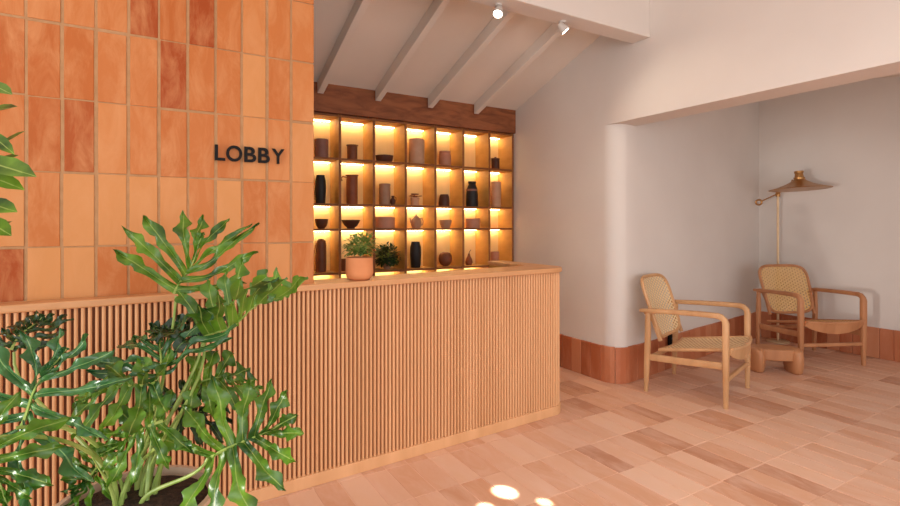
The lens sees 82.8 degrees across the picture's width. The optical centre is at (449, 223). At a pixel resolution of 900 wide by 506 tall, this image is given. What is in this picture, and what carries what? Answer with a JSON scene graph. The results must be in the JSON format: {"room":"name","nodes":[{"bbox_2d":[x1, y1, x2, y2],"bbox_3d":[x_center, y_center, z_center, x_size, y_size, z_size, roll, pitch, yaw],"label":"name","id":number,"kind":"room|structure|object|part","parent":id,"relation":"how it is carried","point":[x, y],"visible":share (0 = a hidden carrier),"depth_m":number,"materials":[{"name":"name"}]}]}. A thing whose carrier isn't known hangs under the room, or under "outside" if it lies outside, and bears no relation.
{"room":"hotel lobby","nodes":[
{"label":"hotel lobby","id":0,"kind":"room"},
{"bbox_2d":[55,465,212,505],"bbox_3d":[-0.913,1.040,1.482,0.430,0.480,0.430,0,0,-30],"label":"pot","id":1,"kind":"object","parent":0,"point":[171,495],"depth_m":1.51,"materials":[{"name":"ceramic"}]},
{"bbox_2d":[0,0,313,301],"bbox_3d":[-1.714,-0.230,1.996,2.330,3.020,0.142,0,0,-30],"label":"wall","id":2,"kind":"structure","parent":0,"point":[123,109],"depth_m":2.17,"materials":[{"name":"tile"}]},
{"bbox_2d":[215,144,283,163],"bbox_3d":[-0.924,-0.322,2.364,0.304,0.073,0.008,0,0,-30],"label":"sign","id":3,"kind":"object","parent":2,"relation":"attached to","point":[246,154],"visible":1,"depth_m":2.36,"materials":[{"name":"black metal"}]},
{"bbox_2d":[345,256,372,279],"bbox_3d":[-0.480,0.234,2.700,0.145,0.118,0.145,0,0,-30],"label":"pot","id":4,"kind":"object","parent":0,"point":[357,267],"depth_m":2.64,"materials":[{"name":"orange ceramic"}]},
{"bbox_2d":[313,0,599,109],"bbox_3d":[-0.804,-1.617,2.892,5.050,1.287,3.400,0,0,-30],"label":"ceiling","id":5,"kind":"structure","parent":0,"point":[385,26],"depth_m":4.01,"materials":[{"name":"white paint"}]},
{"bbox_2d":[317,0,370,93],"bbox_3d":[-0.687,-1.359,3.513,0.050,0.603,1.430,0,0,-30],"label":"beam","id":6,"kind":"structure","parent":5,"relation":"attached to","point":[359,7],"depth_m":3.62,"materials":[{"name":"white paint"}]},
{"bbox_2d":[375,0,450,100],"bbox_3d":[-0.256,-1.359,3.766,0.050,0.603,1.430,0,0,-30],"label":"beam","id":7,"kind":"structure","parent":5,"relation":"attached to","point":[437,7],"depth_m":3.79,"materials":[{"name":"white paint"}]},
{"bbox_2d":[428,10,514,107],"bbox_3d":[0.184,-1.359,4.025,0.050,0.603,1.430,0,0,-30],"label":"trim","id":8,"kind":"structure","parent":5,"relation":"attached to","point":[495,25],"depth_m":4.05,"materials":[{"name":"white paint"}]},
{"bbox_2d":[492,3,502,18],"bbox_3d":[0.302,-1.334,3.187,0.076,0.090,0.071,0,0,-30],"label":"ceiling spotlight","id":9,"kind":"object","parent":5,"relation":"attached to","point":[497,13],"visible":1,"depth_m":3.18,"materials":[{"name":"white paint"}]},
{"bbox_2d":[474,23,559,113],"bbox_3d":[0.614,-1.359,4.279,0.050,0.603,1.430,0,0,-30],"label":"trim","id":10,"kind":"structure","parent":5,"relation":"attached to","point":[552,32],"depth_m":4.31,"materials":[{"name":"white paint"}]},
{"bbox_2d":[469,0,649,43],"bbox_3d":[-0.624,-1.580,2.627,4.790,0.400,0.160,0,0,-30],"label":"ceiling beam","id":11,"kind":"structure","parent":5,"relation":"attached to","point":[628,21],"depth_m":3.53,"materials":[{"name":"paint"}]},
{"bbox_2d":[557,20,569,34],"bbox_3d":[0.775,-1.334,3.465,0.079,0.090,0.071,0,0,-30],"label":"ceiling spotlight","id":12,"kind":"object","parent":5,"relation":"attached to","point":[562,27],"visible":1,"depth_m":3.45,"materials":[{"name":"white paint"}]},
{"bbox_2d":[257,336,899,505],"bbox_3d":[0.870,1.340,1.528,9.450,0.121,7.750,0,0,-30],"label":"floor","id":13,"kind":"structure","parent":0,"point":[828,434],"depth_m":2.86,"materials":[{"name":"tile"}]},
{"bbox_2d":[0,82,36,235],"bbox_3d":[-1.401,0.390,1.236,0.660,1.779,0.458,0,0,27],"label":"plant","id":14,"kind":"object","parent":13,"relation":"on","point":[10,166],"visible":1,"depth_m":1.29,"materials":[{"name":"plant"}]},
{"bbox_2d":[0,210,308,505],"bbox_3d":[-0.914,0.613,1.579,0.946,1.333,0.846,0,0,-30],"label":"philodendron","id":15,"kind":"object","parent":13,"relation":"on","point":[164,484],"visible":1,"depth_m":1.49,"materials":[{"name":"plant"}]},
{"bbox_2d":[0,260,561,505],"bbox_3d":[-1.027,0.787,2.694,4.017,0.986,0.772,0,0,-34],"label":"reception desk","id":16,"kind":"object","parent":13,"relation":"on","point":[381,370],"visible":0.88,"depth_m":2.62,"materials":[{"name":"brown wood"}]},
{"bbox_2d":[0,260,561,313],"bbox_3d":[-1.027,0.309,2.695,4.017,0.030,0.772,0,0,-34],"label":"countertop","id":17,"kind":"structure","parent":16,"relation":"on","point":[509,268],"depth_m":2.57,"materials":[{"name":"brown wood"}]},
{"bbox_2d":[342,231,381,279],"bbox_3d":[-0.470,0.163,2.704,0.208,0.262,0.207,0,0,0],"label":"potted herb","id":18,"kind":"object","parent":16,"relation":"on","point":[360,267],"visible":1,"depth_m":2.65,"materials":[{"name":"orange ceramic"}]},
{"bbox_2d":[313,112,513,279],"bbox_3d":[-0.466,0.175,4.670,2.435,2.210,0.260,0,0,-30],"label":"display shelf","id":19,"kind":"object","parent":13,"relation":"on","point":[472,151],"visible":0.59,"depth_m":4.74,"materials":[{"name":"brown wood"}]},
{"bbox_2d":[315,175,325,202],"bbox_3d":[-1.089,-0.291,4.291,0.091,0.240,0.091,0,0,-30],"label":"vase","id":20,"kind":"object","parent":19,"relation":"on","point":[320,182],"visible":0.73,"depth_m":4.25,"materials":[{"name":"grey ceramic"}]},
{"bbox_2d":[316,239,325,271],"bbox_3d":[-1.086,0.264,4.293,0.088,0.280,0.088,0,0,-30],"label":"vase","id":21,"kind":"object","parent":19,"relation":"on","point":[320,243],"visible":1,"depth_m":4.26,"materials":[{"name":"ceramic"}]},
{"bbox_2d":[315,138,327,156],"bbox_3d":[-1.082,-0.632,4.295,0.114,0.162,0.114,0,0,-30],"label":"ribbed pot","id":22,"kind":"object","parent":19,"relation":"on","point":[321,144],"visible":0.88,"depth_m":4.25,"materials":[{"name":"ceramic"}]},
{"bbox_2d":[315,219,327,228],"bbox_3d":[-1.082,-0.002,4.295,0.110,0.082,0.110,0,0,-30],"label":"bowl","id":23,"kind":"object","parent":19,"relation":"on","point":[320,223],"visible":1,"depth_m":4.26,"materials":[{"name":"ceramic"}]},
{"bbox_2d":[341,259,345,270],"bbox_3d":[-0.894,0.353,4.406,0.104,0.103,0.104,0,0,-30],"label":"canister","id":24,"kind":"object","parent":19,"relation":"on","point":[343,261],"visible":0.3,"depth_m":4.36,"materials":[{"name":"ceramic"}]},
{"bbox_2d":[341,174,358,203],"bbox_3d":[-0.868,-0.298,4.431,0.145,0.254,0.112,0,0,1],"label":"jug","id":25,"kind":"object","parent":19,"relation":"on","point":[351,180],"visible":0.87,"depth_m":4.39,"materials":[{"name":"orange ceramic"}]},
{"bbox_2d":[341,220,359,228],"bbox_3d":[-0.861,0.002,4.425,0.160,0.075,0.160,0,0,-30],"label":"bowl","id":26,"kind":"object","parent":19,"relation":"on","point":[350,224],"visible":1,"depth_m":4.37,"materials":[{"name":"ceramic"}]},
{"bbox_2d":[346,144,357,158],"bbox_3d":[-0.849,-0.618,4.432,0.102,0.134,0.103,0,0,-30],"label":"lidded jar","id":27,"kind":"object","parent":19,"relation":"on","point":[351,148],"visible":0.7,"depth_m":4.39,"materials":[{"name":"ceramic"}]},
{"bbox_2d":[375,154,392,161],"bbox_3d":[-0.590,-0.582,4.585,0.162,0.063,0.162,0,0,-30],"label":"shallow bowl","id":28,"kind":"object","parent":19,"relation":"on","point":[382,157],"visible":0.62,"depth_m":4.52,"materials":[{"name":"ceramic"}]},
{"bbox_2d":[379,183,390,204],"bbox_3d":[-0.586,-0.266,4.587,0.102,0.190,0.102,0,0,-30],"label":"vase","id":29,"kind":"object","parent":19,"relation":"on","point":[384,189],"visible":0.92,"depth_m":4.54,"materials":[{"name":"beige ceramic"}]},
{"bbox_2d":[375,217,394,227],"bbox_3d":[-0.586,-0.012,4.587,0.180,0.103,0.180,0,0,-30],"label":"dish","id":30,"kind":"object","parent":19,"relation":"on","point":[380,222],"visible":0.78,"depth_m":4.51,"materials":[{"name":"ceramic"}]},
{"bbox_2d":[375,241,400,268],"bbox_3d":[-0.563,0.280,4.566,0.250,0.248,0.220,0,0,-30],"label":"shelf plant","id":31,"kind":"object","parent":19,"relation":"on","point":[389,260],"visible":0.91,"depth_m":4.54,"materials":[{"name":"green plant"}]},
{"bbox_3d":[-0.564,0.363,4.568,0.076,0.082,0.076,0,0,-30],"label":"pot","id":32,"kind":"part","parent":31,"relation":"part of","materials":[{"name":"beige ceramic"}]},
{"bbox_2d":[390,196,395,204],"bbox_3d":[-0.512,-0.211,4.573,0.051,0.081,0.051,0,0,14],"label":"jug","id":33,"kind":"object","parent":19,"relation":"on","point":[392,200],"visible":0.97,"depth_m":4.56,"materials":[{"name":"ceramic"}]},
{"bbox_2d":[410,242,420,267],"bbox_3d":[-0.319,0.284,4.745,0.103,0.239,0.104,0,0,-30],"label":"vase","id":34,"kind":"object","parent":19,"relation":"on","point":[415,248],"visible":1,"depth_m":4.70,"materials":[{"name":"grey ceramic"}]},
{"bbox_2d":[410,193,420,204],"bbox_3d":[-0.322,-0.226,4.740,0.113,0.111,0.088,0,0,5],"label":"jar","id":35,"kind":"object","parent":19,"relation":"on","point":[414,199],"visible":0.9,"depth_m":4.71,"materials":[{"name":"beige ceramic"}]},
{"bbox_2d":[409,214,423,227],"bbox_3d":[-0.311,-0.026,4.749,0.118,0.131,0.100,0,0,9],"label":"teapot","id":36,"kind":"object","parent":19,"relation":"on","point":[416,221],"visible":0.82,"depth_m":4.71,"materials":[{"name":"beige ceramic"}]},
{"bbox_2d":[409,138,424,163],"bbox_3d":[-0.310,-0.669,4.750,0.145,0.236,0.145,0,0,-30],"label":"vase","id":37,"kind":"object","parent":19,"relation":"on","point":[416,145],"visible":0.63,"depth_m":4.69,"materials":[{"name":"beige ceramic"}]},
{"bbox_2d":[439,194,449,205],"bbox_3d":[-0.055,-0.228,4.900,0.106,0.113,0.106,0,0,-30],"label":"vase","id":38,"kind":"object","parent":19,"relation":"on","point":[444,198],"visible":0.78,"depth_m":4.86,"materials":[{"name":"ceramic"}]},
{"bbox_2d":[439,151,450,165],"bbox_3d":[-0.048,-0.624,4.904,0.121,0.147,0.121,0,0,-30],"label":"jar","id":39,"kind":"object","parent":19,"relation":"on","point":[444,156],"visible":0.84,"depth_m":4.86,"materials":[{"name":"ceramic"}]},
{"bbox_2d":[439,252,451,265],"bbox_3d":[-0.045,0.337,4.906,0.131,0.134,0.131,0,0,-30],"label":"vase","id":40,"kind":"object","parent":19,"relation":"on","point":[445,258],"visible":1,"depth_m":4.86,"materials":[{"name":"ceramic"}]},
{"bbox_2d":[439,220,451,227],"bbox_3d":[-0.042,0.000,4.907,0.119,0.078,0.119,0,0,-30],"label":"bowl","id":41,"kind":"object","parent":19,"relation":"on","point":[444,223],"visible":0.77,"depth_m":4.87,"materials":[{"name":"beige ceramic"}]},
{"bbox_2d":[465,250,472,264],"bbox_3d":[0.188,0.329,5.043,0.075,0.150,0.075,0,0,-30],"label":"pear ornament","id":42,"kind":"object","parent":19,"relation":"on","point":[468,261],"visible":1,"depth_m":5.02,"materials":[{"name":"orange ceramic"}]},
{"bbox_2d":[466,181,477,205],"bbox_3d":[0.218,-0.296,5.061,0.119,0.250,0.119,0,0,-30],"label":"bottle","id":43,"kind":"object","parent":19,"relation":"on","point":[471,194],"visible":0.86,"depth_m":5.02,"materials":[{"name":"grey ceramic"}]},
{"bbox_2d":[466,218,479,227],"bbox_3d":[0.227,-0.008,5.066,0.145,0.094,0.145,0,0,-30],"label":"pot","id":44,"kind":"object","parent":19,"relation":"on","point":[470,222],"visible":1,"depth_m":5.00,"materials":[{"name":"ceramic"}]},
{"bbox_2d":[491,251,498,260],"bbox_3d":[0.459,0.343,5.203,0.086,0.122,0.086,0,0,-30],"label":"pot","id":45,"kind":"object","parent":19,"relation":"on","point":[494,254],"visible":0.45,"depth_m":5.17,"materials":[{"name":"ceramic"}]},
{"bbox_2d":[491,157,499,168],"bbox_3d":[0.463,-0.618,5.205,0.087,0.134,0.087,0,0,-30],"label":"canister","id":46,"kind":"object","parent":19,"relation":"on","point":[494,161],"visible":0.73,"depth_m":5.17,"materials":[{"name":"ceramic"}]},
{"bbox_2d":[491,182,500,206],"bbox_3d":[0.470,-0.300,5.209,0.104,0.259,0.104,0,0,-30],"label":"cylinder","id":47,"kind":"object","parent":19,"relation":"on","point":[495,186],"visible":0.95,"depth_m":5.17,"materials":[{"name":"beige ceramic"}]},
{"bbox_2d":[639,273,752,409],"bbox_3d":[1.898,0.845,3.954,0.736,0.868,0.660,0,0,43],"label":"lounge armchair","id":48,"kind":"object","parent":13,"relation":"on","point":[742,351],"visible":1,"depth_m":3.89,"materials":[{"name":"brown wood"}]},
{"bbox_3d":[1.509,0.975,3.897,0.051,0.608,0.036,0,0,43],"label":"leg","id":49,"kind":"part","parent":48,"relation":"part of","materials":[{"name":"brown wood"}]},
{"bbox_3d":[1.698,0.651,4.138,0.193,0.480,0.538,0,0,43],"label":"frame","id":50,"kind":"part","parent":48,"relation":"part of","materials":[{"name":"brown wood"}]},
{"bbox_3d":[1.698,0.651,4.138,0.168,0.455,0.511,0,0,43],"label":"backrest","id":51,"kind":"part","parent":48,"relation":"part of","materials":[{"name":"wicker"}]},
{"bbox_3d":[1.921,0.975,4.347,0.051,0.608,0.036,0,0,43],"label":"leg","id":52,"kind":"part","parent":48,"relation":"part of","materials":[{"name":"brown wood"}]},
{"bbox_3d":[1.668,0.650,3.752,0.546,0.055,0.050,0,0,43],"label":"armrest","id":53,"kind":"part","parent":48,"relation":"part of","materials":[{"name":"brown wood"}]},
{"bbox_3d":[1.714,1.002,3.716,0.522,0.075,0.020,0,0,43],"label":"rail","id":54,"kind":"part","parent":48,"relation":"part of","materials":[{"name":"brown wood"}]},
{"bbox_3d":[2.080,0.650,4.202,0.546,0.055,0.050,0,0,43],"label":"armrest","id":55,"kind":"part","parent":48,"relation":"part of","materials":[{"name":"brown wood"}]},
{"bbox_3d":[1.966,0.915,3.892,0.551,0.111,0.560,0,0,43],"label":"seat frame","id":56,"kind":"part","parent":48,"relation":"part of","materials":[{"name":"brown wood"}]},
{"bbox_3d":[2.120,1.002,4.159,0.522,0.075,0.020,0,0,42],"label":"rail","id":57,"kind":"part","parent":48,"relation":"part of","materials":[{"name":"brown wood"}]},
{"bbox_3d":[1.965,0.909,3.894,0.530,0.085,0.536,0,0,43],"label":"seat","id":58,"kind":"part","parent":48,"relation":"part of","materials":[{"name":"wicker"}]},
{"bbox_3d":[1.894,0.950,3.545,0.086,0.657,0.050,0,0,43],"label":"leg","id":59,"kind":"part","parent":48,"relation":"part of","materials":[{"name":"brown wood"}]},
{"bbox_3d":[2.306,0.950,3.995,0.086,0.657,0.050,0,0,43],"label":"leg","id":60,"kind":"part","parent":48,"relation":"part of","materials":[{"name":"brown wood"}]},
{"bbox_2d":[750,344,803,374],"bbox_3d":[2.832,1.176,4.453,0.426,0.206,0.273,0,0,12],"label":"side table","id":61,"kind":"object","parent":13,"relation":"on","point":[792,357],"visible":0.9,"depth_m":4.36,"materials":[{"name":"brown wood"}]},
{"bbox_3d":[2.687,1.176,4.485,0.130,0.206,0.273,0,0,13],"label":"leg","id":62,"kind":"part","parent":61,"relation":"part of","materials":[{"name":"brown wood"}]},
{"bbox_3d":[2.976,1.176,4.421,0.130,0.206,0.273,0,0,12],"label":"leg","id":63,"kind":"part","parent":61,"relation":"part of","materials":[{"name":"brown wood"}]},
{"bbox_2d":[755,171,832,343],"bbox_3d":[3.571,0.370,5.270,0.544,1.817,0.770,0,0,16],"label":"lamp","id":64,"kind":"object","parent":13,"relation":"on","point":[799,183],"visible":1,"depth_m":5.19,"materials":[{"name":"gold metal"}]},
{"bbox_3d":[3.540,-0.395,5.161,0.544,0.117,0.543,0,0,-30],"label":"lamp shade","id":65,"kind":"part","parent":64,"relation":"part of","materials":[{"name":"gold metal"}]},
{"bbox_2d":[753,264,866,365],"bbox_3d":[3.407,0.845,4.876,0.660,0.868,0.736,0,0,-6],"label":"lounge armchair","id":66,"kind":"object","parent":13,"relation":"on","point":[830,326],"visible":0.98,"depth_m":5.02,"materials":[{"name":"brown wood"}]},
{"bbox_3d":[3.080,0.975,5.095,0.036,0.608,0.051,0,0,-6],"label":"leg","id":67,"kind":"part","parent":66,"relation":"part of","materials":[{"name":"brown wood"}]},
{"bbox_3d":[3.100,0.650,4.880,0.050,0.055,0.546,0,0,-5],"label":"armrest","id":68,"kind":"part","parent":66,"relation":"part of","materials":[{"name":"brown wood"}]},
{"bbox_3d":[3.111,1.002,4.823,0.020,0.075,0.522,0,0,-5],"label":"rail","id":69,"kind":"part","parent":66,"relation":"part of","materials":[{"name":"brown wood"}]},
{"bbox_3d":[3.381,0.651,5.146,0.511,0.455,0.168,0,0,-5],"label":"backrest","id":70,"kind":"part","parent":66,"relation":"part of","materials":[{"name":"wicker"}]},
{"bbox_3d":[3.381,0.651,5.147,0.538,0.480,0.193,0,0,-5],"label":"frame","id":71,"kind":"part","parent":66,"relation":"part of","materials":[{"name":"brown wood"}]},
{"bbox_3d":[3.130,0.950,4.575,0.050,0.657,0.086,0,0,-5],"label":"leg","id":72,"kind":"part","parent":66,"relation":"part of","materials":[{"name":"brown wood"}]},
{"bbox_3d":[3.687,0.975,5.153,0.036,0.608,0.051,0,0,-5],"label":"leg","id":73,"kind":"part","parent":66,"relation":"part of","materials":[{"name":"brown wood"}]},
{"bbox_3d":[3.415,0.915,4.784,0.560,0.111,0.551,0,0,-5],"label":"seat frame","id":74,"kind":"part","parent":66,"relation":"part of","materials":[{"name":"brown wood"}]},
{"bbox_3d":[3.416,0.909,4.787,0.536,0.085,0.530,0,0,-5],"label":"seat","id":75,"kind":"part","parent":66,"relation":"part of","materials":[{"name":"wicker"}]},
{"bbox_3d":[3.708,0.650,4.938,0.050,0.055,0.546,0,0,-6],"label":"armrest","id":76,"kind":"part","parent":66,"relation":"part of","materials":[{"name":"brown wood"}]},
{"bbox_3d":[3.708,1.002,4.880,0.020,0.075,0.522,0,0,-5],"label":"rail","id":77,"kind":"part","parent":66,"relation":"part of","materials":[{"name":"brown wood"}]},
{"bbox_3d":[3.737,0.950,4.634,0.050,0.657,0.086,0,0,-6],"label":"leg","id":78,"kind":"part","parent":66,"relation":"part of","materials":[{"name":"brown wood"}]},
{"bbox_2d":[514,0,899,347],"bbox_3d":[3.415,-0.520,3.404,2.960,3.600,6.800,0,0,-30],"label":"wall","id":79,"kind":"structure","parent":0,"point":[633,161],"depth_m":4.24,"materials":[{"name":"paint"}]},
{"bbox_2d":[314,82,515,133],"bbox_3d":[-1.412,-1.034,3.964,4.790,0.237,0.055,0,0,-30],"label":"wooden beam","id":80,"kind":"structure","parent":79,"relation":"attached to","point":[336,99],"depth_m":4.55,"materials":[{"name":"brown wood"}]},
{"bbox_2d":[560,312,755,383],"bbox_3d":[2.137,1.134,5.379,2.801,0.292,1.498,0,0,-30],"label":"baseboard","id":81,"kind":"structure","parent":79,"relation":"attached to","point":[623,365],"depth_m":4.32,"materials":[{"name":"tile"}]},
{"bbox_2d":[668,334,672,344],"bbox_3d":[1.946,1.015,4.484,0.070,0.100,0.032,0,0,-39],"label":"power socket","id":82,"kind":"object","parent":79,"relation":"attached to","point":[671,335],"visible":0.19,"depth_m":4.46,"materials":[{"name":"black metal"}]},
{"bbox_2d":[759,76,899,335],"bbox_3d":[4.820,-0.520,3.788,0.150,3.600,4.835,0,0,-30],"label":"wall","id":83,"kind":"structure","parent":0,"point":[845,235],"depth_m":5.16,"materials":[{"name":"paint"}]},
{"bbox_2d":[761,311,899,361],"bbox_3d":[4.730,1.134,3.772,0.020,0.292,4.698,0,0,-30],"label":"baseboard","id":84,"kind":"structure","parent":83,"relation":"attached to","point":[882,343],"depth_m":5.04,"materials":[{"name":"tile"}]},
{"bbox_2d":[878,73,899,77],"bbox_3d":[3.610,-1.240,3.171,2.560,0.881,5.000,0,0,-30],"label":"ceiling","id":85,"kind":"structure","parent":0,"point":[898,74],"depth_m":4.74,"materials":[{"name":"white paint"}]}
]}

